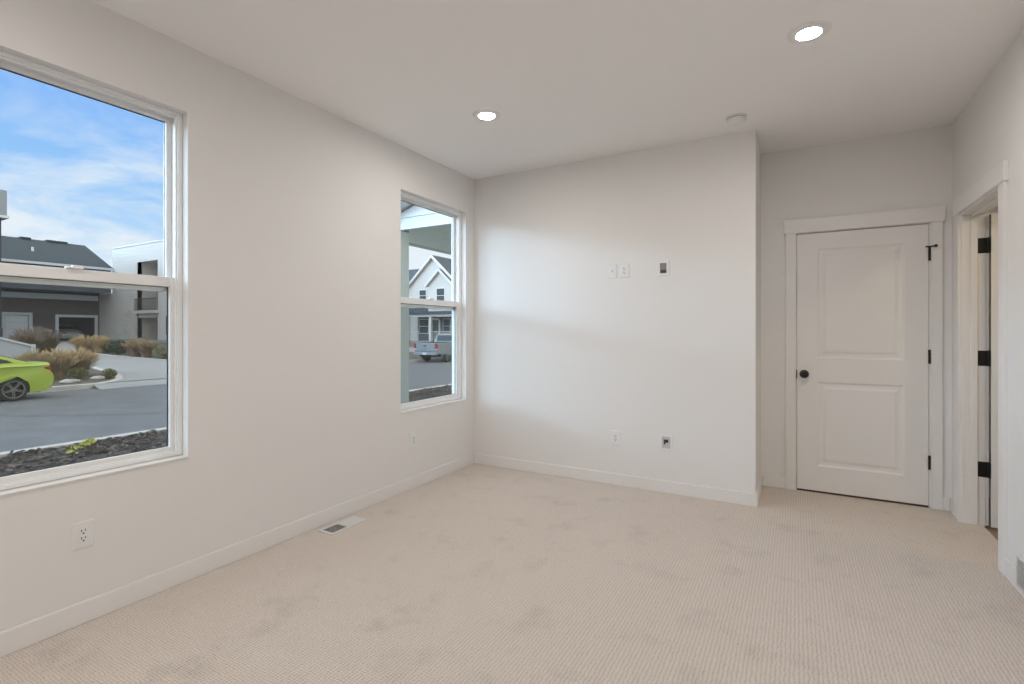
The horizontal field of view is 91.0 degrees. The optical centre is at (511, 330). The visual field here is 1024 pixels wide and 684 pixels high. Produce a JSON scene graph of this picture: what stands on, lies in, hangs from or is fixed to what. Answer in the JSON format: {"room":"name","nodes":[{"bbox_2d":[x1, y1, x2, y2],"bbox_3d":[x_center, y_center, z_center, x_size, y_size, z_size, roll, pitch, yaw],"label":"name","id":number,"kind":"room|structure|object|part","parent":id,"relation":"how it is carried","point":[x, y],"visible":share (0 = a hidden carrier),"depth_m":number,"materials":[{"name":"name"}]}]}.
{"room":"empty bedroom","nodes":[
{"label":"empty bedroom","id":0,"kind":"room"},
{"bbox_2d":[0,0,473,631],"bbox_3d":[-1.904,0.107,2.309,0.150,3.140,7.340,0,0,30],"label":"wall","id":1,"kind":"structure","parent":0,"point":[291,207],"depth_m":2.89,"materials":[{"name":"white paint"}]},
{"bbox_2d":[71,518,93,551],"bbox_3d":[-1.875,0.891,2.199,0.009,0.117,0.080,0,0,30],"label":"wall outlet","id":2,"kind":"object","parent":1,"relation":"attached to","point":[82,533],"visible":1,"depth_m":2.19,"materials":[{"name":"white plastic"}]},
{"bbox_2d":[79,526,87,543],"bbox_3d":[-1.874,0.891,2.199,0.005,0.067,0.033,0,0,30],"label":"receptacle","id":3,"kind":"object","parent":2,"relation":"attached to","point":[83,530],"depth_m":2.20,"materials":[{"name":"grey plastic"}]},
{"bbox_2d":[0,51,188,496],"bbox_3d":[-1.945,-0.236,2.232,0.156,1.772,0.894,0,0,30],"label":"window","id":4,"kind":"structure","parent":1,"relation":"in","point":[171,283],"depth_m":2.43,"materials":[{"name":"white plastic"}]},
{"bbox_3d":[-2.008,0.207,2.267,0.011,0.861,0.882,0,0,30],"label":"screen frame","id":5,"kind":"part","parent":4,"relation":"part of","materials":[{"name":"white plastic"}]},
{"bbox_3d":[-1.986,-0.653,2.255,0.027,0.901,0.842,0,0,30],"label":"sash","id":6,"kind":"part","parent":4,"relation":"part of","materials":[{"name":"clear glass"}]},
{"bbox_3d":[-1.957,0.173,2.239,0.032,0.898,0.842,0,0,30],"label":"sash","id":7,"kind":"part","parent":4,"relation":"part of","materials":[{"name":"white plastic"}]},
{"bbox_3d":[-1.902,0.645,2.208,0.058,0.009,0.894,0,0,30],"label":"sill","id":8,"kind":"part","parent":4,"relation":"part of","materials":[{"name":"white paint"}]},
{"bbox_2d":[0,453,474,657],"bbox_3d":[-2.002,1.228,1.970,0.014,0.097,6.655,0,0,30],"label":"baseboard","id":9,"kind":"structure","parent":1,"relation":"attached to","point":[16,638],"depth_m":2.57,"materials":[{"name":"white paint"}]},
{"bbox_2d":[410,432,416,447],"bbox_3d":[-0.802,0.887,4.093,0.009,0.117,0.080,0,0,30],"label":"wall outlet","id":10,"kind":"object","parent":1,"relation":"attached to","point":[413,436],"visible":1,"depth_m":4.09,"materials":[{"name":"white plastic"}]},
{"bbox_2d":[400,192,466,412],"bbox_3d":[-0.719,-0.236,4.395,0.156,1.772,0.906,0,0,30],"label":"window","id":11,"kind":"structure","parent":1,"relation":"in","point":[454,304],"depth_m":4.75,"materials":[{"name":"white plastic"}]},
{"bbox_3d":[-0.782,0.207,4.430,0.011,0.861,0.894,0,0,30],"label":"screen frame","id":12,"kind":"part","parent":11,"relation":"part of","materials":[{"name":"white plastic"}]},
{"bbox_3d":[-0.760,-0.653,4.418,0.027,0.901,0.854,0,0,30],"label":"sash","id":13,"kind":"part","parent":11,"relation":"part of","materials":[{"name":"white plastic"}]},
{"bbox_3d":[-0.731,0.173,4.402,0.032,0.898,0.854,0,0,30],"label":"sash","id":14,"kind":"part","parent":11,"relation":"part of","materials":[{"name":"white plastic"}]},
{"bbox_3d":[-0.676,0.645,4.370,0.058,0.009,0.906,0,0,30],"label":"sill","id":15,"kind":"part","parent":11,"relation":"part of","materials":[{"name":"white paint"}]},
{"bbox_2d":[0,463,1023,683],"bbox_3d":[0.601,1.402,1.303,5.240,0.250,8.060,0,0,30],"label":"floor","id":16,"kind":"structure","parent":0,"point":[474,573],"depth_m":2.37,"materials":[{"name":"carpet"}]},
{"bbox_2d":[318,515,366,534],"bbox_3d":[-1.109,1.274,3.305,0.132,0.006,0.300,0,0,30],"label":"floor vent","id":17,"kind":"object","parent":16,"relation":"in","point":[337,527],"visible":1,"depth_m":3.30,"materials":[{"name":"silver metal"}]},
{"bbox_2d":[91,0,1023,179],"bbox_3d":[-0.101,-1.613,1.643,3.945,0.300,8.160,0,0,30],"label":"ceiling","id":18,"kind":"structure","parent":0,"point":[568,81],"depth_m":2.72,"materials":[{"name":"white paint"}]},
{"bbox_2d":[473,109,500,120],"bbox_3d":[-0.172,-1.458,3.408,0.190,0.010,0.190,0,0,30],"label":"recessed light","id":19,"kind":"object","parent":18,"relation":"in","point":[482,114],"visible":1,"depth_m":3.39,"materials":[{"name":"white paint"}]},
{"bbox_2d":[726,113,746,125],"bbox_3d":[1.535,-1.441,3.440,0.132,0.044,0.132,0,0,30],"label":"smoke detector","id":20,"kind":"object","parent":18,"relation":"attached to","point":[735,119],"visible":1,"depth_m":3.40,"materials":[{"name":"white plastic"}]},
{"bbox_2d":[787,20,831,43],"bbox_3d":[1.453,-1.458,2.464,0.190,0.010,0.190,0,0,30],"label":"recessed light","id":21,"kind":"object","parent":18,"relation":"in","point":[811,31],"visible":1,"depth_m":2.45,"materials":[{"name":"white paint"}]},
{"bbox_2d":[474,130,760,492],"bbox_3d":[0.871,-0.093,4.561,2.458,2.740,0.685,0,0,30],"label":"wall","id":22,"kind":"structure","parent":0,"point":[567,355],"depth_m":4.12,"materials":[{"name":"white paint"}]},
{"bbox_2d":[608,264,616,278],"bbox_3d":[0.833,-0.497,4.178,0.074,0.117,0.018,0,0,30],"label":"cable plate","id":23,"kind":"object","parent":22,"relation":"attached to","point":[612,268],"visible":1,"depth_m":4.18,"materials":[{"name":"white plastic"}]},
{"bbox_2d":[611,430,619,444],"bbox_3d":[0.858,0.885,4.169,0.080,0.117,0.009,0,0,30],"label":"wall outlet","id":24,"kind":"object","parent":22,"relation":"attached to","point":[615,435],"visible":1,"depth_m":4.17,"materials":[{"name":"white plastic"}]},
{"bbox_2d":[613,434,616,441],"bbox_3d":[0.857,0.885,4.168,0.033,0.067,0.005,0,0,30],"label":"receptacle","id":25,"kind":"object","parent":24,"relation":"attached to","point":[614,435],"depth_m":4.17,"materials":[{"name":"grey plastic"}]},
{"bbox_2d":[475,453,757,506],"bbox_3d":[0.711,1.228,4.250,2.458,0.097,0.014,0,0,30],"label":"baseboard","id":26,"kind":"structure","parent":22,"relation":"attached to","point":[683,489],"depth_m":4.11,"materials":[{"name":"white paint"}]},
{"bbox_2d":[620,263,628,277],"bbox_3d":[0.923,-0.495,4.132,0.080,0.117,0.009,0,0,30],"label":"wall outlet","id":27,"kind":"object","parent":22,"relation":"attached to","point":[624,268],"visible":1,"depth_m":4.13,"materials":[{"name":"white plastic"}]},
{"bbox_2d":[622,267,625,274],"bbox_3d":[0.922,-0.495,4.131,0.033,0.067,0.005,0,0,30],"label":"receptacle","id":28,"kind":"object","parent":27,"relation":"attached to","point":[623,268],"depth_m":4.13,"materials":[{"name":"grey plastic"}]},
{"bbox_2d":[658,260,668,275],"bbox_3d":[1.197,-0.497,3.978,0.088,0.120,0.007,0,0,30],"label":"box","id":29,"kind":"object","parent":22,"relation":"attached to","point":[663,266],"visible":1,"depth_m":3.98,"materials":[{"name":"white plastic"}]},
{"bbox_2d":[660,434,671,451],"bbox_3d":[1.218,0.881,3.967,0.092,0.130,0.007,0,0,30],"label":"box","id":30,"kind":"object","parent":22,"relation":"attached to","point":[665,440],"visible":1,"depth_m":3.97,"materials":[{"name":"white plastic"}]},
{"bbox_2d":[756,474,761,502],"bbox_3d":[1.918,1.228,3.902,0.014,0.097,0.571,0,0,30],"label":"baseboard","id":31,"kind":"structure","parent":22,"relation":"attached to","point":[759,487],"depth_m":3.87,"materials":[{"name":"white paint"}]},
{"bbox_2d":[761,125,951,497],"bbox_3d":[2.616,-0.093,3.914,1.217,2.740,0.110,0,0,30],"label":"wall","id":32,"kind":"structure","parent":0,"point":[910,169],"depth_m":3.92,"materials":[{"name":"white paint"}]},
{"bbox_2d":[762,474,785,488],"bbox_3d":[2.143,1.228,4.111,0.173,0.097,0.014,0,0,30],"label":"baseboard","id":33,"kind":"structure","parent":32,"relation":"attached to","point":[775,481],"depth_m":4.11,"materials":[{"name":"white paint"}]},
{"bbox_2d":[784,205,944,509],"bbox_3d":[2.667,0.193,3.871,1.008,2.168,0.134,0,0,30],"label":"trim","id":34,"kind":"structure","parent":32,"relation":"attached to","point":[934,216],"depth_m":3.71,"materials":[{"name":"white paint"}]},
{"bbox_2d":[796,224,937,507],"bbox_3d":[2.657,0.252,3.814,0.875,2.050,0.099,0,0,30],"label":"door","id":35,"kind":"structure","parent":32,"relation":"in","point":[864,354],"depth_m":3.82,"materials":[{"name":"white paint"}]},
{"bbox_3d":[2.317,0.343,3.987,0.066,0.066,0.064,0,0,30],"label":"knob","id":36,"kind":"part","parent":35,"relation":"part of","materials":[{"name":"black metal"}]},
{"bbox_2d":[943,497,949,510],"bbox_3d":[3.086,1.228,3.577,0.039,0.097,0.014,0,0,30],"label":"baseboard","id":37,"kind":"structure","parent":32,"relation":"attached to","point":[946,500],"depth_m":3.57,"materials":[{"name":"white paint"}]},
{"bbox_2d":[952,29,1023,565],"bbox_3d":[1.413,-0.093,0.435,0.120,2.740,7.350,0,0,30],"label":"wall","id":38,"kind":"structure","parent":0,"point":[989,131],"depth_m":2.59,"materials":[{"name":"white paint"}]},
{"bbox_2d":[950,497,953,514],"bbox_3d":[3.075,1.228,3.504,0.014,0.097,0.150,0,0,30],"label":"baseboard","id":39,"kind":"structure","parent":38,"relation":"attached to","point":[951,499],"depth_m":3.52,"materials":[{"name":"white paint"}]},
{"bbox_2d":[953,160,1008,575],"bbox_3d":[2.861,0.200,2.997,0.162,2.174,0.965,0,0,30],"label":"trim","id":40,"kind":"structure","parent":38,"relation":"attached to","point":[971,209],"depth_m":3.31,"materials":[{"name":"white paint"}]},
{"bbox_2d":[978,213,997,527],"bbox_3d":[3.388,0.254,3.075,0.792,2.030,0.100,0,0,30],"label":"door","id":41,"kind":"structure","parent":38,"relation":"in","point":[989,245],"depth_m":3.25,"materials":[{"name":"white paint"}]},
{"bbox_2d":[1004,558,1023,597],"bbox_3d":[1.061,1.228,-0.050,0.014,0.097,6.160,0,0,30],"label":"baseboard","id":42,"kind":"structure","parent":38,"relation":"attached to","point":[1009,567],"depth_m":2.55,"materials":[{"name":"white paint"}]},
{"bbox_2d":[1016,555,1023,593],"bbox_3d":[2.385,1.172,2.292,0.020,0.150,0.400,0,0,30],"label":"air vent","id":43,"kind":"object","parent":38,"relation":"in","point":[1019,559],"visible":1,"depth_m":2.43,"materials":[{"name":"silver metal"}]},
{"bbox_2d":[989,206,997,214],"bbox_3d":[3.453,0.063,2.469,1.425,2.452,2.900,0,0,30],"label":"wall","id":44,"kind":"structure","parent":0,"point":[995,209],"depth_m":3.87,"materials":[{"name":"white paint"}]},
{"label":"outside","id":45,"kind":"structure","parent":0,"visible":0},
{"bbox_2d":[0,384,451,475],"bbox_3d":[-1.624,1.894,11.264,8.181,0.362,30.000,0,0,30],"label":"mulch","id":46,"kind":"object","parent":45,"point":[20,461],"visible":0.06,"depth_m":8.18,"materials":[{"name":"brown plant"}]},
{"bbox_2d":[66,437,102,453],"bbox_3d":[-7.144,1.898,8.362,0.258,0.120,1.016,0,0,-22],"label":"plant","id":47,"kind":"object","parent":46,"relation":"on","point":[92,440],"visible":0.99,"depth_m":8.36,"materials":[{"name":"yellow plant"}]},
{"bbox_2d":[401,201,450,402],"bbox_3d":[-0.065,-0.298,8.284,2.420,4.050,4.450,0,0,30],"label":"porch","id":48,"kind":"object","parent":46,"relation":"on","point":[423,228],"visible":0.09,"depth_m":7.02,"materials":[{"name":"beige paint"}]},
{"bbox_3d":[-0.857,-1.768,6.491,2.030,0.791,0.050,0,0,30],"label":"gable panel","id":49,"kind":"part","parent":48,"relation":"part of","materials":[{"name":"white"}]},
{"bbox_3d":[0.132,-1.543,8.230,2.025,0.040,3.950,0,0,30],"label":"ceiling panel","id":50,"kind":"part","parent":48,"relation":"part of","materials":[{"name":"beige paint"}]},
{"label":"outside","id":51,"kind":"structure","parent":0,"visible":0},
{"bbox_2d":[50,341,166,388],"bbox_3d":[-26.681,1.492,32.530,35.500,1.158,13.700,0,0,30],"label":"driveway","id":52,"kind":"structure","parent":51,"point":[143,369],"depth_m":23.25,"materials":[{"name":"concrete"}]},
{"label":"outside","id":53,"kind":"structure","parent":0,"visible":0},
{"bbox_2d":[39,340,451,385],"bbox_3d":[-60.165,1.752,68.571,127.700,1.650,200.000,0,0,30],"label":"ground","id":54,"kind":"structure","parent":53,"point":[92,372],"depth_m":20.77,"materials":[{"name":"concrete"}]},
{"bbox_2d":[0,190,8,337],"bbox_3d":[-38.423,-3.998,30.368,10.000,11.150,9.760,0,0,30],"label":"tower building","id":55,"kind":"structure","parent":54,"relation":"on","point":[3,193],"depth_m":32.61,"materials":[{"name":"grey"}]},
{"bbox_3d":[-38.945,-7.403,30.663,8.800,0.160,9.760,0,0,30],"label":"soffit trim","id":56,"kind":"part","parent":55,"relation":"part of","materials":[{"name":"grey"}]},
{"bbox_2d":[0,337,35,357],"bbox_3d":[-24.770,0.947,24.644,0.440,1.660,2.060,0,0,30],"label":"wall","id":57,"kind":"structure","parent":54,"relation":"on","point":[8,347],"depth_m":24.72,"materials":[{"name":"grey"}]},
{"bbox_2d":[5,327,48,347],"bbox_3d":[-26.343,0.555,27.305,1.899,1.600,1.846,0,0,-17],"label":"ornamental grass","id":58,"kind":"object","parent":54,"relation":"on","point":[26,338],"depth_m":27.13,"materials":[{"name":"brown plant"}]},
{"bbox_2d":[11,348,55,365],"bbox_3d":[-17.437,1.220,18.337,1.334,1.295,1.387,0,0,-44],"label":"ornamental grass","id":59,"kind":"object","parent":54,"relation":"on","point":[28,356],"depth_m":18.30,"materials":[{"name":"beige plant"}]},
{"bbox_2d":[17,326,55,353],"bbox_3d":[-26.981,0.485,28.580,2.047,1.638,1.817,0,0,28],"label":"ornamental grass","id":60,"kind":"object","parent":54,"relation":"on","point":[42,346],"depth_m":28.60,"materials":[{"name":"brown plant"}]},
{"bbox_2d":[38,328,63,351],"bbox_3d":[-27.503,0.543,29.772,1.896,1.438,1.829,0,0,38],"label":"ornamental grass","id":61,"kind":"object","parent":54,"relation":"on","point":[58,336],"depth_m":29.73,"materials":[{"name":"brown plant"}]},
{"bbox_2d":[1,236,113,340],"bbox_3d":[-45.899,-3.638,41.292,12.420,9.430,17.398,0,0,30],"label":"building","id":62,"kind":"structure","parent":54,"relation":"on","point":[23,305],"depth_m":43.83,"materials":[{"name":"grey"}]},
{"bbox_2d":[18,236,30,239],"bbox_3d":[-43.527,-8.238,44.891,0.700,0.230,0.700,0,0,30],"label":"vent","id":63,"kind":"object","parent":62,"relation":"attached to","point":[20,238],"depth_m":44.64,"materials":[{"name":"metal"}]},
{"bbox_2d":[39,347,78,379],"bbox_3d":[-17.398,1.210,19.222,1.464,1.280,1.568,0,0,30],"label":"ornamental grass","id":64,"kind":"object","parent":54,"relation":"on","point":[59,367],"depth_m":19.11,"materials":[{"name":"beige plant"}]},
{"bbox_2d":[59,379,80,383],"bbox_3d":[-16.142,1.841,18.359,0.414,0.196,0.612,0,0,30],"label":"boulder","id":65,"kind":"object","parent":54,"relation":"on","point":[65,381],"visible":0.88,"depth_m":18.23,"materials":[{"name":"grey stone"}]},
{"bbox_2d":[59,325,83,339],"bbox_3d":[-42.354,0.170,47.387,4.600,1.455,1.798,0,0,30],"label":"car","id":66,"kind":"object","parent":54,"relation":"on","point":[68,331],"visible":0.34,"depth_m":46.56,"materials":[{"name":"silver metal"}]},
{"bbox_2d":[66,367,88,378],"bbox_3d":[-16.655,1.626,19.291,0.670,0.510,0.708,0,0,30],"label":"shrub","id":67,"kind":"object","parent":54,"relation":"on","point":[75,373],"visible":0.96,"depth_m":19.19,"materials":[{"name":"green plant"}]},
{"bbox_2d":[67,335,95,352],"bbox_3d":[-25.697,0.742,30.103,1.518,1.158,1.581,0,0,38],"label":"ornamental grass","id":68,"kind":"object","parent":54,"relation":"on","point":[79,341],"depth_m":29.84,"materials":[{"name":"beige plant"}]},
{"bbox_2d":[62,346,102,374],"bbox_3d":[-17.491,1.214,20.256,2.133,1.222,2.179,0,0,-7],"label":"ornamental grass","id":69,"kind":"object","parent":54,"relation":"on","point":[87,356],"depth_m":20.19,"materials":[{"name":"beige plant"}]},
{"bbox_2d":[89,376,104,379],"bbox_3d":[-16.015,1.825,19.428,0.485,0.198,0.363,0,0,-41],"label":"boulder","id":70,"kind":"object","parent":54,"relation":"on","point":[93,377],"visible":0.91,"depth_m":19.32,"materials":[{"name":"grey stone"}]},
{"bbox_2d":[85,334,110,352],"bbox_3d":[-25.050,0.749,30.454,1.480,1.178,1.619,0,0,19],"label":"ornamental grass","id":71,"kind":"object","parent":54,"relation":"on","point":[97,346],"depth_m":30.22,"materials":[{"name":"beige plant"}]},
{"bbox_2d":[100,368,117,378],"bbox_3d":[-15.879,1.676,19.835,0.572,0.443,0.552,0,0,30],"label":"shrub","id":72,"kind":"object","parent":54,"relation":"on","point":[108,373],"visible":0.95,"depth_m":19.75,"materials":[{"name":"green plant"}]},
{"bbox_2d":[102,340,117,352],"bbox_3d":[-24.588,0.955,30.853,1.337,0.818,1.290,0,0,30],"label":"shrub","id":73,"kind":"object","parent":54,"relation":"on","point":[109,340],"visible":0.2,"depth_m":30.56,"materials":[{"name":"green plant"}]},
{"bbox_2d":[105,340,126,353],"bbox_3d":[-23.454,0.954,30.016,1.242,0.923,1.280,0,0,30],"label":"shrub","id":74,"kind":"object","parent":54,"relation":"on","point":[113,346],"visible":0.77,"depth_m":29.73,"materials":[{"name":"green plant"}]},
{"bbox_2d":[118,336,146,356],"bbox_3d":[-21.723,0.886,29.012,1.660,1.206,1.642,0,0,42],"label":"ornamental grass","id":75,"kind":"object","parent":54,"relation":"on","point":[132,353],"depth_m":28.76,"materials":[{"name":"beige plant"}]},
{"bbox_2d":[99,239,166,342],"bbox_3d":[-28.263,-2.953,46.421,19.048,9.260,9.788,0,0,30],"label":"apartment building","id":76,"kind":"structure","parent":54,"relation":"on","point":[123,314],"depth_m":44.33,"materials":[{"name":"grey"}]},
{"bbox_3d":[-31.235,-2.277,42.811,3.586,1.049,0.058,0,0,30],"label":"balcony railing","id":77,"kind":"part","parent":76,"relation":"part of","materials":[{"name":"grey metal"}]},
{"bbox_2d":[130,338,160,357],"bbox_3d":[-20.943,0.957,28.803,1.590,1.132,1.568,0,0,-40],"label":"ornamental grass","id":78,"kind":"object","parent":54,"relation":"on","point":[146,348],"depth_m":28.58,"materials":[{"name":"beige plant"}]},
{"bbox_2d":[151,347,166,358],"bbox_3d":[-19.621,1.219,28.309,1.191,0.738,1.123,0,0,30],"label":"shrub","id":79,"kind":"object","parent":54,"relation":"on","point":[159,352],"visible":0.65,"depth_m":27.97,"materials":[{"name":"green plant"}]},
{"bbox_2d":[27,353,451,393],"bbox_3d":[-10.915,1.783,40.665,14.927,0.987,180.000,0,0,30],"label":"kerb","id":80,"kind":"object","parent":54,"relation":"on","point":[118,377],"visible":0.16,"depth_m":18.14,"materials":[{"name":"concrete"}]},
{"bbox_2d":[409,346,414,351],"bbox_3d":[-7.493,1.669,43.899,11.680,0.495,6.000,0,0,30],"label":"driveway","id":81,"kind":"structure","parent":54,"relation":"on","point":[411,348],"depth_m":44.07,"materials":[{"name":"concrete"}]},
{"bbox_2d":[409,255,451,346],"bbox_3d":[-8.399,-2.723,54.957,15.800,9.000,13.050,0,0,30],"label":"gabled house","id":82,"kind":"structure","parent":54,"relation":"on","point":[433,279],"depth_m":48.33,"materials":[{"name":"grey"}]},
{"bbox_3d":[-10.054,-0.133,48.993,0.240,2.420,0.240,0,0,30],"label":"porch post","id":83,"kind":"part","parent":82,"relation":"part of","materials":[{"name":"grey wood"}]},
{"bbox_3d":[-9.490,0.455,48.673,1.138,0.863,0.068,0,0,30],"label":"porch railing","id":84,"kind":"part","parent":82,"relation":"part of","materials":[{"name":"grey wood"}]},
{"bbox_3d":[-8.615,-3.403,48.491,0.760,1.040,0.025,0,0,30],"label":"pane","id":85,"kind":"part","parent":82,"relation":"part of","materials":[{"name":"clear glass"}]},
{"bbox_3d":[-8.843,-0.473,50.422,1.100,1.340,0.040,0,0,30],"label":"pane","id":86,"kind":"part","parent":82,"relation":"part of","materials":[{"name":"clear glass"}]},
{"bbox_3d":[-7.705,-0.133,47.662,0.240,2.420,0.240,0,0,30],"label":"porch post","id":87,"kind":"part","parent":82,"relation":"part of","materials":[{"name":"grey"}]},
{"bbox_3d":[-7.518,-0.048,49.717,0.800,2.050,0.100,0,0,30],"label":"door","id":88,"kind":"part","parent":82,"relation":"part of","materials":[{"name":"clear glass"}]},
{"bbox_3d":[-6.665,-3.308,46.811,0.850,1.270,0.025,0,0,30],"label":"pane","id":89,"kind":"part","parent":82,"relation":"part of","materials":[{"name":"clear glass"}]},
{"bbox_3d":[-6.532,0.455,46.997,2.538,0.863,0.068,0,0,30],"label":"porch railing","id":90,"kind":"part","parent":82,"relation":"part of","materials":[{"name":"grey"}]},
{"bbox_3d":[-6.385,-0.473,49.029,0.750,1.340,0.040,0,0,30],"label":"pane","id":91,"kind":"part","parent":82,"relation":"part of","materials":[{"name":"clear glass"}]},
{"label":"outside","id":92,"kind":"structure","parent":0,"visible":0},
{"bbox_2d":[0,359,451,451],"bbox_3d":[0.216,2.277,34.359,11.100,0.400,200.000,0,0,30],"label":"street","id":93,"kind":"structure","parent":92,"point":[32,421],"depth_m":12.98,"materials":[{"name":"grey asphalt"}]},
{"bbox_2d":[0,356,53,400],"bbox_3d":[-16.127,1.349,14.137,1.798,1.455,4.600,0,0,30],"label":"car","id":94,"kind":"object","parent":93,"relation":"on","point":[18,378],"visible":1,"depth_m":15.04,"materials":[{"name":"green paint"}]},
{"bbox_2d":[0,413,144,415],"bbox_3d":[-11.504,2.074,12.863,6.520,0.001,3.931,0,0,30],"label":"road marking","id":95,"kind":"structure","parent":93,"relation":"on","point":[134,413],"depth_m":12.35,"materials":[{"name":"grey paint"}]},
{"bbox_2d":[0,384,451,457],"bbox_3d":[5.114,2.220,31.583,0.200,0.515,200.000,0,0,30],"label":"kerb","id":96,"kind":"object","parent":93,"relation":"on","point":[2,454],"depth_m":8.93,"materials":[{"name":"concrete"}]},
{"bbox_2d":[413,333,451,361],"bbox_3d":[-4.342,1.125,35.442,1.980,1.905,5.708,0,0,30],"label":"pickup truck","id":97,"kind":"object","parent":93,"relation":"on","point":[441,346],"visible":0.54,"depth_m":33.32,"materials":[{"name":"silver metal"}]}
]}

